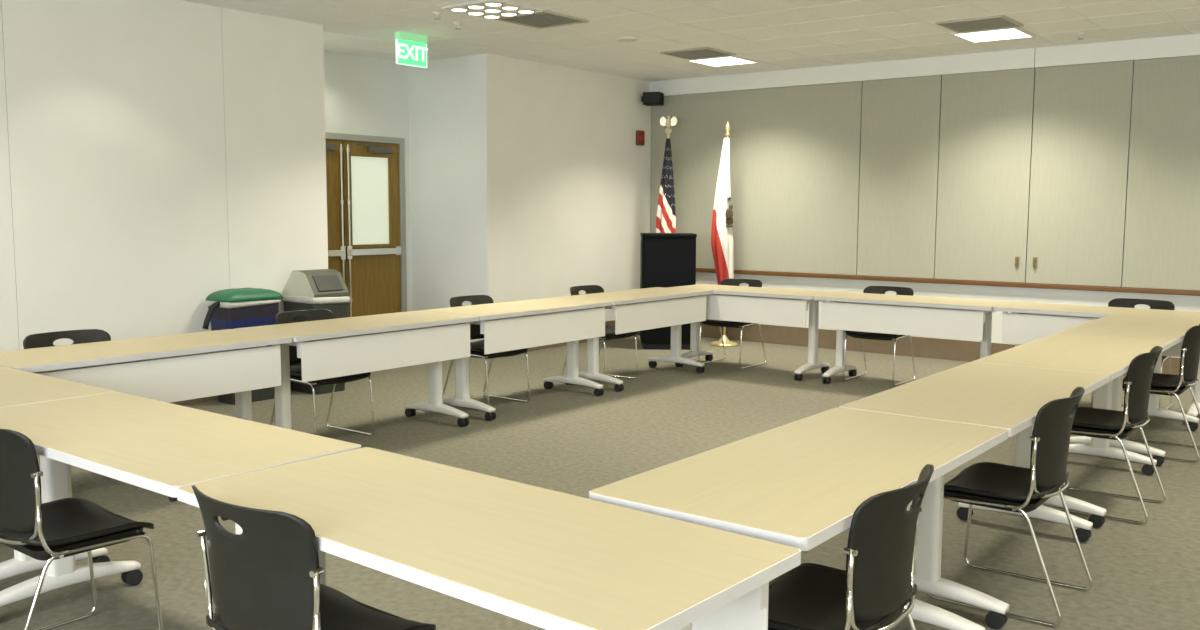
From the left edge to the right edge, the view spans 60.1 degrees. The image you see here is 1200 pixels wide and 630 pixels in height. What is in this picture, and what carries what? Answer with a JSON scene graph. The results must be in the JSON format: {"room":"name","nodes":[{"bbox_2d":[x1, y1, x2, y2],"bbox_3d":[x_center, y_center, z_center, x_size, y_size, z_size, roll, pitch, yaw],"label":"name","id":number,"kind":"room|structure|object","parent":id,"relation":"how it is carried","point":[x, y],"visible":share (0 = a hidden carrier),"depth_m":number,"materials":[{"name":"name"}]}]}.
{"room":"conference room","nodes":[
{"label":"conference room","id":0,"kind":"room"},
{"bbox_2d":[0,0,651,350],"bbox_3d":[-3.713,-0.809,7.650,1.300,2.910,12.800,5,7,38],"label":"wall","id":1,"kind":"structure","parent":0,"point":[158,157],"depth_m":7.91,"materials":[{"name":"paint"}]},
{"bbox_2d":[171,383,290,405],"bbox_3d":[-4.680,0.768,5.490,0.012,0.200,7.975,5,7,38],"label":"baseboard","id":2,"kind":"structure","parent":1,"relation":"attached to","point":[212,398],"depth_m":7.68,"materials":[{"name":"brown wood"}]},
{"bbox_2d":[325,139,345,281],"bbox_3d":[-2.680,-0.609,9.755,0.108,2.075,0.695,5,7,38],"label":"door leaf","id":3,"kind":"structure","parent":1,"relation":"in","point":[334,160],"depth_m":9.90,"materials":[{"name":"brown wood"}]},
{"bbox_2d":[325,132,406,311],"bbox_3d":[-2.503,-0.666,10.059,0.132,2.150,1.530,5,7,38],"label":"trim","id":4,"kind":"structure","parent":1,"relation":"attached to","point":[329,136],"depth_m":10.53,"materials":[{"name":"grey metal"}]},
{"bbox_2d":[342,141,401,316],"bbox_3d":[-2.248,-0.663,10.309,0.108,2.075,0.695,5,7,38],"label":"door leaf","id":5,"kind":"structure","parent":1,"relation":"in","point":[371,206],"depth_m":10.29,"materials":[{"name":"brown wood"}]},
{"bbox_2d":[527,320,639,351],"bbox_3d":[-0.240,0.210,11.184,0.012,0.200,2.718,5,7,38],"label":"baseboard","id":6,"kind":"structure","parent":1,"relation":"attached to","point":[611,323],"depth_m":10.94,"materials":[{"name":"brown wood"}]},
{"bbox_2d":[636,130,644,145],"bbox_3d":[0.464,-2.015,11.816,0.062,0.165,0.116,5,7,38],"label":"fire alarm","id":7,"kind":"object","parent":1,"relation":"attached to","point":[640,135],"visible":1,"depth_m":11.78,"materials":[{"name":"red plastic"}]},
{"bbox_2d":[642,92,663,105],"bbox_3d":[0.594,-2.454,11.785,0.240,0.135,0.217,2,6,18],"label":"wall speaker","id":8,"kind":"object","parent":1,"relation":"attached to","point":[648,98],"visible":1,"depth_m":11.69,"materials":[{"name":"black plastic"}]},
{"bbox_2d":[643,92,659,103],"bbox_3d":[0.583,-2.443,11.685,0.200,0.119,0.018,2,6,18],"label":"grille","id":9,"kind":"object","parent":8,"relation":"attached to","point":[648,97],"depth_m":11.68,"materials":[{"name":"black plastic"}]},
{"bbox_2d":[0,334,1199,629],"bbox_3d":[0.484,1.060,4.432,12.100,0.120,13.000,5,7,38],"label":"floor","id":10,"kind":"structure","parent":0,"point":[568,439],"depth_m":5.66,"materials":[{"name":"carpet"}]},
{"bbox_2d":[0,366,115,579],"bbox_3d":[-2.638,0.634,4.274,1.464,0.730,0.610,5,7,38],"label":"table","id":11,"kind":"object","parent":10,"relation":"on","point":[17,387],"visible":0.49,"depth_m":4.02,"materials":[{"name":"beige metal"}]},
{"bbox_2d":[23,329,110,348],"bbox_3d":[-2.660,0.493,5.354,0.492,0.791,0.462,5,7,38],"label":"chair","id":12,"kind":"object","parent":10,"relation":"on","point":[39,340],"visible":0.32,"depth_m":5.46,"materials":[{"name":"black plastic"}]},
{"bbox_2d":[0,429,162,629],"bbox_3d":[-1.756,0.704,3.320,0.462,0.791,0.492,5,7,38],"label":"chair","id":13,"kind":"object","parent":10,"relation":"on","point":[48,532],"visible":1,"depth_m":3.15,"materials":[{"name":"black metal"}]},
{"bbox_2d":[0,329,291,499],"bbox_3d":[-2.389,0.521,5.399,0.610,0.730,1.464,5,7,38],"label":"table","id":14,"kind":"object","parent":10,"relation":"on","point":[186,366],"visible":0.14,"depth_m":5.29,"materials":[{"name":"beige laminate"}]},
{"bbox_2d":[0,392,360,606],"bbox_3d":[-1.479,0.731,3.375,1.464,0.730,0.610,5,7,38],"label":"table","id":15,"kind":"object","parent":10,"relation":"on","point":[157,446],"visible":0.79,"depth_m":3.27,"materials":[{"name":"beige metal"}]},
{"bbox_2d":[203,288,283,404],"bbox_3d":[-2.693,0.225,7.737,0.305,0.844,0.646,5,7,38],"label":"recycling bin","id":16,"kind":"object","parent":10,"relation":"on","point":[234,308],"visible":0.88,"depth_m":7.63,"materials":[{"name":"blue plastic"}]},
{"bbox_2d":[192,485,435,629],"bbox_3d":[-0.711,0.791,2.511,0.462,0.791,0.492,5,7,38],"label":"chair","id":17,"kind":"object","parent":10,"relation":"on","point":[266,576],"visible":1,"depth_m":2.31,"materials":[{"name":"black plastic"}]},
{"bbox_2d":[281,269,349,394],"bbox_3d":[-2.245,0.122,8.218,0.442,0.955,0.362,5,7,38],"label":"trash bin","id":18,"kind":"object","parent":10,"relation":"on","point":[327,289],"visible":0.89,"depth_m":8.08,"materials":[{"name":"grey plastic"}]},
{"bbox_2d":[282,269,348,297],"bbox_3d":[-2.243,-0.252,8.180,0.410,0.203,0.336,5,7,38],"label":"hood","id":19,"kind":"object","parent":18,"relation":"attached to","point":[319,283],"depth_m":8.06,"materials":[{"name":"grey plastic"}]},
{"bbox_2d":[270,309,374,435],"bbox_3d":[-1.752,0.379,6.517,0.492,0.791,0.462,5,7,38],"label":"chair","id":20,"kind":"object","parent":10,"relation":"on","point":[312,314],"visible":0.38,"depth_m":6.52,"materials":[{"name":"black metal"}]},
{"bbox_2d":[235,311,478,429],"bbox_3d":[-1.488,0.408,6.555,0.610,0.730,1.464,5,7,38],"label":"table","id":21,"kind":"object","parent":10,"relation":"on","point":[339,347],"visible":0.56,"depth_m":6.33,"materials":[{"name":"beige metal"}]},
{"bbox_2d":[442,295,529,410],"bbox_3d":[-0.845,0.265,7.681,0.492,0.791,0.462,5,7,38],"label":"chair","id":22,"kind":"object","parent":10,"relation":"on","point":[477,347],"visible":0.44,"depth_m":7.72,"materials":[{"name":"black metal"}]},
{"bbox_2d":[177,447,800,629],"bbox_3d":[-0.329,0.830,2.454,1.464,0.730,0.610,5,7,39],"label":"table","id":23,"kind":"object","parent":10,"relation":"on","point":[547,559],"visible":0.82,"depth_m":2.24,"materials":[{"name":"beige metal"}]},
{"bbox_2d":[420,297,611,420],"bbox_3d":[-0.587,0.294,7.711,0.610,0.730,1.464,5,7,38],"label":"table","id":24,"kind":"object","parent":10,"relation":"on","point":[522,324],"visible":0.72,"depth_m":7.48,"materials":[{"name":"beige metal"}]},
{"bbox_2d":[561,285,637,385],"bbox_3d":[0.001,0.158,8.766,0.492,0.791,0.462,5,7,38],"label":"chair","id":25,"kind":"object","parent":10,"relation":"on","point":[610,334],"visible":0.42,"depth_m":8.79,"materials":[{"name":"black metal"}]},
{"bbox_2d":[558,287,711,391],"bbox_3d":[0.315,0.181,8.867,0.610,0.730,1.464,5,7,38],"label":"table","id":26,"kind":"object","parent":10,"relation":"on","point":[633,310],"visible":0.76,"depth_m":8.63,"materials":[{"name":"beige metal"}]},
{"bbox_2d":[656,116,676,232],"bbox_3d":[0.741,-0.945,11.438,0.300,2.454,0.300,1,6,7],"label":"flag","id":27,"kind":"object","parent":10,"relation":"on","point":[666,212],"visible":0.6,"depth_m":11.34,"materials":[{"name":"multicoloured fabric"}]},
{"bbox_2d":[640,233,696,349],"bbox_3d":[0.708,-0.257,10.896,0.560,1.195,0.456,0,6,0],"label":"lectern","id":28,"kind":"object","parent":10,"relation":"on","point":[667,260],"visible":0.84,"depth_m":10.65,"materials":[{"name":"black laminate"}]},
{"bbox_2d":[710,121,737,346],"bbox_3d":[1.330,-0.856,10.986,0.306,2.375,0.300,1,6,7],"label":"flag","id":29,"kind":"object","parent":10,"relation":"on","point":[722,244],"visible":0.94,"depth_m":10.92,"materials":[{"name":"white fabric"}]},
{"bbox_2d":[698,278,765,368],"bbox_3d":[1.242,0.069,9.704,0.462,0.791,0.492,5,7,38],"label":"chair","id":30,"kind":"object","parent":10,"relation":"on","point":[729,281],"visible":0.48,"depth_m":9.67,"materials":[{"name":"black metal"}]},
{"bbox_2d":[668,284,839,380],"bbox_3d":[1.373,0.134,9.373,1.464,0.730,0.610,5,7,38],"label":"table","id":31,"kind":"object","parent":10,"relation":"on","point":[761,305],"visible":0.78,"depth_m":9.03,"materials":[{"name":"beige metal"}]},
{"bbox_2d":[589,407,1007,629],"bbox_3d":[0.652,0.773,3.052,0.610,0.730,1.464,5,7,38],"label":"table","id":32,"kind":"object","parent":10,"relation":"on","point":[801,483],"visible":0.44,"depth_m":2.84,"materials":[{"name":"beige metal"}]},
{"bbox_2d":[768,464,933,629],"bbox_3d":[0.605,0.779,2.679,0.492,0.791,0.462,4,7,36],"label":"chair","id":33,"kind":"object","parent":10,"relation":"on","point":[874,590],"visible":0.94,"depth_m":2.52,"materials":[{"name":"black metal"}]},
{"bbox_2d":[843,286,915,385],"bbox_3d":[2.384,0.163,8.823,0.462,0.791,0.492,5,7,38],"label":"chair","id":34,"kind":"object","parent":10,"relation":"on","point":[870,289],"visible":0.42,"depth_m":8.79,"materials":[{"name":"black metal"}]},
{"bbox_2d":[813,292,1014,383],"bbox_3d":[2.534,0.231,8.476,1.464,0.730,0.610,5,7,38],"label":"table","id":35,"kind":"object","parent":10,"relation":"on","point":[924,316],"visible":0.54,"depth_m":8.26,"materials":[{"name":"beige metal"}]},
{"bbox_2d":[839,362,1109,628],"bbox_3d":[1.554,0.660,4.208,0.610,0.730,1.464,5,7,38],"label":"table","id":36,"kind":"object","parent":10,"relation":"on","point":[1009,397],"visible":0.6,"depth_m":3.91,"materials":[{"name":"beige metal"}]},
{"bbox_2d":[926,387,1092,626],"bbox_3d":[1.542,0.662,3.880,0.492,0.791,0.462,5,7,38],"label":"chair","id":37,"kind":"object","parent":10,"relation":"on","point":[1022,490],"visible":0.98,"depth_m":3.72,"materials":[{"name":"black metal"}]},
{"bbox_2d":[973,334,1170,527],"bbox_3d":[2.455,0.547,5.364,0.610,0.730,1.464,5,7,38],"label":"table","id":38,"kind":"object","parent":10,"relation":"on","point":[1113,357],"visible":0.46,"depth_m":5.33,"materials":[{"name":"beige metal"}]},
{"bbox_2d":[993,302,1199,422],"bbox_3d":[3.695,0.327,7.580,1.464,0.730,0.610,5,7,38],"label":"table","id":39,"kind":"object","parent":10,"relation":"on","point":[1027,322],"visible":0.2,"depth_m":7.56,"materials":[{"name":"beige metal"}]},
{"bbox_2d":[1042,346,1165,523],"bbox_3d":[2.471,0.545,5.071,0.492,0.791,0.462,5,7,38],"label":"chair","id":40,"kind":"object","parent":10,"relation":"on","point":[1088,421],"visible":0.87,"depth_m":4.89,"materials":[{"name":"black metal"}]},
{"bbox_2d":[1055,314,1199,465],"bbox_3d":[3.356,0.433,6.519,0.610,0.730,1.464,5,7,38],"label":"table","id":41,"kind":"object","parent":10,"relation":"on","point":[1173,330],"visible":0.42,"depth_m":6.34,"materials":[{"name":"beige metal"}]},
{"bbox_2d":[1091,298,1174,409],"bbox_3d":[3.928,0.291,7.631,0.462,0.791,0.492,5,7,38],"label":"chair","id":42,"kind":"object","parent":10,"relation":"on","point":[1118,302],"visible":0.29,"depth_m":7.71,"materials":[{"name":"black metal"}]},
{"bbox_2d":[1122,324,1199,462],"bbox_3d":[3.390,0.429,6.251,0.492,0.791,0.462,5,7,38],"label":"chair","id":43,"kind":"object","parent":10,"relation":"on","point":[1161,384],"visible":0.77,"depth_m":6.04,"materials":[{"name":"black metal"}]},
{"bbox_2d":[182,0,1199,81],"bbox_3d":[0.498,-1.963,4.125,12.100,0.144,13.000,5,7,38],"label":"ceiling","id":44,"kind":"structure","parent":0,"point":[589,10],"depth_m":8.38,"materials":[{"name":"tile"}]},
{"bbox_2d":[395,31,427,67],"bbox_3d":[-1.590,-2.239,8.770,0.070,0.264,0.337,5,7,38],"label":"exit sign","id":45,"kind":"object","parent":44,"relation":"hanging from","point":[411,49],"visible":1,"depth_m":8.75,"materials":[{"name":"green plastic"}]},
{"bbox_2d":[433,12,441,19],"bbox_3d":[-1.220,-2.245,7.790,0.070,0.050,0.070,5,7,38],"label":"sprinkler","id":46,"kind":"object","parent":44,"relation":"attached to","point":[437,14],"visible":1,"depth_m":7.78,"materials":[{"name":"white metal"}]},
{"bbox_2d":[454,22,461,29],"bbox_3d":[-1.125,-2.289,8.221,0.070,0.050,0.070,5,7,38],"label":"sprinkler","id":47,"kind":"object","parent":44,"relation":"attached to","point":[458,24],"visible":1,"depth_m":8.20,"materials":[{"name":"white metal"}]},
{"bbox_2d":[442,0,542,18],"bbox_3d":[-0.786,-2.237,7.599,0.524,0.028,0.524,5,7,38],"label":"recessed light","id":48,"kind":"object","parent":44,"relation":"in","point":[489,9],"visible":1,"depth_m":7.53,"materials":[{"name":"white plastic"}]},
{"bbox_2d":[495,10,588,28],"bbox_3d":[-0.445,-2.284,8.035,0.516,0.016,0.516,5,7,38],"label":"ceiling vent","id":49,"kind":"object","parent":44,"relation":"in","point":[545,19],"visible":0.95,"depth_m":8.03,"materials":[{"name":"grey metal"}]},
{"bbox_2d":[616,36,638,41],"bbox_3d":[0.234,-2.368,8.922,0.196,0.022,0.196,5,7,38],"label":"smoke detector","id":50,"kind":"object","parent":44,"relation":"in","point":[624,38],"visible":1,"depth_m":8.86,"materials":[{"name":"white plastic"}]},
{"bbox_2d":[660,47,736,59],"bbox_3d":[0.923,-2.449,9.724,0.516,0.016,0.516,5,7,38],"label":"ceiling vent","id":51,"kind":"object","parent":44,"relation":"in","point":[704,52],"visible":1,"depth_m":9.70,"materials":[{"name":"grey metal"}]},
{"bbox_2d":[685,55,759,66],"bbox_3d":[1.204,-2.493,10.182,0.524,0.022,0.550,5,7,38],"label":"recessed light","id":52,"kind":"object","parent":44,"relation":"in","point":[727,60],"visible":0.86,"depth_m":10.18,"materials":[{"name":"white plastic"}]},
{"bbox_2d":[692,57,754,65],"bbox_3d":[1.204,-2.494,10.182,0.480,0.016,0.504,5,7,38],"label":"diffuser","id":53,"kind":"object","parent":52,"relation":"attached to","point":[717,61],"depth_m":10.18,"materials":[{"name":"white plastic"}]},
{"bbox_2d":[935,15,1022,32],"bbox_3d":[2.977,-2.279,8.139,0.516,0.016,0.516,5,7,38],"label":"ceiling vent","id":54,"kind":"object","parent":44,"relation":"in","point":[998,21],"visible":1,"depth_m":8.12,"materials":[{"name":"grey metal"}]},
{"bbox_2d":[950,27,1035,42],"bbox_3d":[3.257,-2.323,8.597,0.524,0.022,0.550,5,7,38],"label":"recessed light","id":55,"kind":"object","parent":44,"relation":"in","point":[1017,32],"visible":0.94,"depth_m":8.60,"materials":[{"name":"white plastic"}]},
{"bbox_2d":[1076,33,1085,39],"bbox_3d":[3.970,-2.301,8.571,0.070,0.050,0.070,5,7,38],"label":"sprinkler","id":56,"kind":"object","parent":44,"relation":"attached to","point":[1079,34],"visible":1,"depth_m":8.56,"materials":[{"name":"white metal"}]},
{"bbox_2d":[696,61,1199,357],"bbox_3d":[4.929,-0.898,8.915,10.800,2.910,0.200,5,7,38],"label":"wall","id":57,"kind":"structure","parent":0,"point":[1017,294],"depth_m":9.87,"materials":[{"name":"white paint"}]},
{"bbox_2d":[650,81,862,274],"bbox_3d":[1.614,-1.461,11.297,2.567,1.950,0.030,5,7,38],"label":"wall panel","id":58,"kind":"object","parent":57,"relation":"attached to","point":[795,151],"visible":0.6,"depth_m":11.09,"materials":[{"name":"fabric"}]},
{"bbox_2d":[650,48,1034,95],"bbox_3d":[2.264,-2.462,10.678,4.235,0.171,0.055,5,7,38],"label":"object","id":59,"kind":"structure","parent":57,"relation":"attached to","point":[1020,58],"depth_m":10.41,"materials":[{"name":"white paint"}]},
{"bbox_2d":[857,75,941,278],"bbox_3d":[2.949,-1.350,10.267,0.795,1.950,0.030,5,7,38],"label":"wall panel","id":60,"kind":"object","parent":57,"relation":"attached to","point":[900,121],"visible":1,"depth_m":10.24,"materials":[{"name":"fabric"}]},
{"bbox_2d":[700,322,1193,382],"bbox_3d":[4.779,0.451,9.029,10.600,0.200,0.012,5,7,38],"label":"baseboard","id":61,"kind":"structure","parent":57,"relation":"attached to","point":[936,348],"depth_m":10.56,"materials":[{"name":"brown wood"}]},
{"bbox_2d":[696,268,1199,295],"bbox_3d":[4.769,-0.205,8.945,10.600,0.040,0.055,5,7,38],"label":"trim","id":62,"kind":"structure","parent":57,"relation":"attached to","point":[836,276],"depth_m":9.85,"materials":[{"name":"brown wood"}]},
{"bbox_2d":[934,60,1133,286],"bbox_3d":[3.912,-1.268,9.500,1.658,1.950,0.068,5,7,38],"label":"door","id":63,"kind":"structure","parent":57,"relation":"in","point":[1082,115],"depth_m":9.46,"materials":[{"name":"fabric"}]},
{"bbox_2d":[1035,34,1199,67],"bbox_3d":[6.453,-2.115,7.445,6.360,0.171,0.055,5,7,38],"label":"trim","id":64,"kind":"structure","parent":57,"relation":"attached to","point":[1181,45],"depth_m":8.94,"materials":[{"name":"white paint"}]},
{"bbox_2d":[1122,55,1199,290],"bbox_3d":[4.902,-1.188,8.759,0.803,1.950,0.030,5,7,38],"label":"wall panel","id":65,"kind":"object","parent":57,"relation":"attached to","point":[1162,243],"visible":1,"depth_m":8.82,"materials":[{"name":"fabric"}]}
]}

